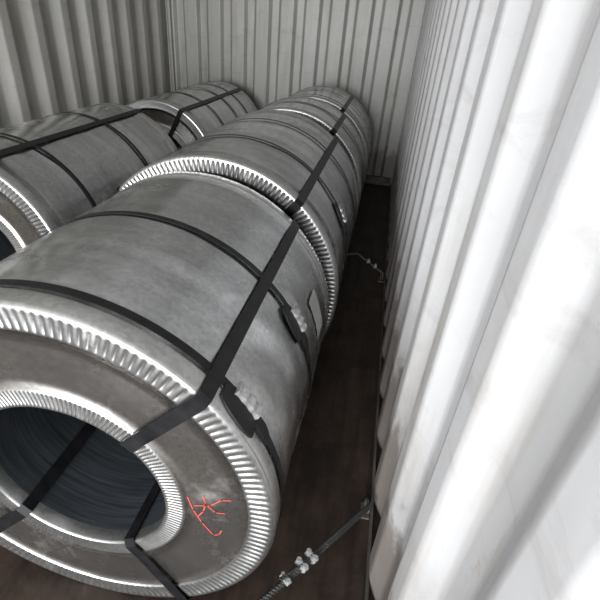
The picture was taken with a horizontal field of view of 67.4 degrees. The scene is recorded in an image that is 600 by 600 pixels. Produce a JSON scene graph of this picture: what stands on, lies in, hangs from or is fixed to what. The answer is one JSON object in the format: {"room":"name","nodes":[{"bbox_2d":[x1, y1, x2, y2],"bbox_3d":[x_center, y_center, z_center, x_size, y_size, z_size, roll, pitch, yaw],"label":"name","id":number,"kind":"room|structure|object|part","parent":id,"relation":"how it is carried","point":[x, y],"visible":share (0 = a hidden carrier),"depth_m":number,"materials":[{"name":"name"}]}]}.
{"room":"shipping container interior","nodes":[
{"label":"shipping container interior","id":0,"kind":"room"},
{"bbox_2d":[0,0,170,128],"bbox_3d":[-1.833,-1.118,1.932,0.036,2.410,5.900,10,32,7],"label":"wall","id":1,"kind":"structure","parent":0,"point":[57,56],"depth_m":3.18,"materials":[{"name":"metal"}]},
{"bbox_2d":[167,0,175,90],"bbox_3d":[-1.255,-2.636,4.371,0.020,2.290,0.040,10,32,7],"label":"trim","id":2,"kind":"structure","parent":1,"relation":"attached to","point":[168,1],"depth_m":4.43,"materials":[{"name":"grey paint"}]},
{"bbox_2d":[0,183,390,599],"bbox_3d":[-0.748,0.093,2.447,2.448,0.050,5.950,10,32,7],"label":"floor","id":3,"kind":"structure","parent":0,"point":[329,476],"depth_m":1.66,"materials":[{"name":"brown wood"}]},
{"bbox_2d":[0,103,177,260],"bbox_3d":[-1.275,-0.506,2.442,0.890,0.890,1.277,10,32,7],"label":"coil","id":4,"kind":"object","parent":3,"relation":"on","point":[55,169],"visible":0.45,"depth_m":2.03,"materials":[{"name":"grey metal"}]},
{"bbox_2d":[0,171,328,599],"bbox_3d":[-0.439,0.196,1.375,0.956,0.956,0.872,10,32,7],"label":"coil","id":5,"kind":"object","parent":3,"relation":"on","point":[160,345],"visible":1,"depth_m":1.01,"materials":[{"name":"grey metal"}]},
{"bbox_2d":[125,81,256,149],"bbox_3d":[-0.921,-1.370,3.917,0.860,0.860,1.387,10,32,7],"label":"coil","id":6,"kind":"object","parent":3,"relation":"on","point":[188,114],"visible":0.34,"depth_m":3.33,"materials":[{"name":"grey metal"}]},
{"bbox_2d":[113,110,358,334],"bbox_3d":[-0.242,-0.340,2.239,0.988,0.988,1.082,10,32,7],"label":"coil","id":7,"kind":"object","parent":3,"relation":"on","point":[289,159],"visible":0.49,"depth_m":1.75,"materials":[{"name":"grey metal"}]},
{"bbox_2d":[258,96,365,207],"bbox_3d":[-0.049,-0.835,3.083,0.970,0.970,0.567,10,32,7],"label":"coil","id":8,"kind":"object","parent":3,"relation":"on","point":[324,114],"visible":0.26,"depth_m":2.79,"materials":[{"name":"grey metal"}]},
{"bbox_2d":[258,498,372,599],"bbox_3d":[-0.190,0.794,1.235,1.073,0.126,0.189,-12,36,-26],"label":"cable","id":9,"kind":"object","parent":3,"relation":"on","point":[286,579],"visible":1,"depth_m":1.29,"materials":[{"name":"metal"}]},
{"bbox_3d":[0.222,0.718,1.533,0.030,0.008,0.060,10,32,7],"label":"ring plate","id":10,"kind":"part","parent":9,"relation":"part of","materials":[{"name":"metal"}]},
{"bbox_2d":[289,85,372,173],"bbox_3d":[0.124,-1.268,3.829,0.946,0.946,0.767,10,32,7],"label":"coil","id":11,"kind":"object","parent":3,"relation":"on","point":[341,100],"visible":0.21,"depth_m":3.55,"materials":[{"name":"grey metal"}]},
{"bbox_2d":[346,252,383,282],"bbox_3d":[0.335,-0.241,2.933,0.451,0.178,0.070,10,32,7],"label":"cable","id":12,"kind":"object","parent":3,"relation":"on","point":[380,279],"visible":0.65,"depth_m":2.90,"materials":[{"name":"metal"}]},
{"bbox_2d":[166,0,425,183],"bbox_3d":[-0.102,-2.420,4.292,2.438,2.410,0.040,10,32,7],"label":"wall","id":13,"kind":"structure","parent":0,"point":[270,50],"depth_m":4.30,"materials":[{"name":"white metal"}]},
{"bbox_2d":[364,175,390,185],"bbox_3d":[-0.206,-1.434,4.865,2.355,0.080,0.030,10,32,7],"label":"trim","id":14,"kind":"structure","parent":13,"relation":"attached to","point":[371,179],"depth_m":4.73,"materials":[{"name":"metal"}]},
{"bbox_2d":[369,0,599,599],"bbox_3d":[0.519,-0.721,1.649,0.034,2.410,5.900,10,32,7],"label":"wall","id":15,"kind":"structure","parent":0,"point":[487,480],"depth_m":0.63,"materials":[{"name":"white metal"}]},
{"bbox_2d":[365,184,390,599],"bbox_3d":[0.407,0.271,2.268,0.008,0.020,5.900,10,32,7],"label":"trim","id":16,"kind":"structure","parent":15,"relation":"attached to","point":[380,358],"depth_m":1.77,"materials":[{"name":"metal"}]},
{"bbox_2d":[390,0,425,177],"bbox_3d":[1.044,-2.248,4.094,0.020,2.290,0.040,10,32,7],"label":"trim","id":17,"kind":"structure","parent":15,"relation":"attached to","point":[424,1],"depth_m":4.22,"materials":[{"name":"grey paint"}]}
]}

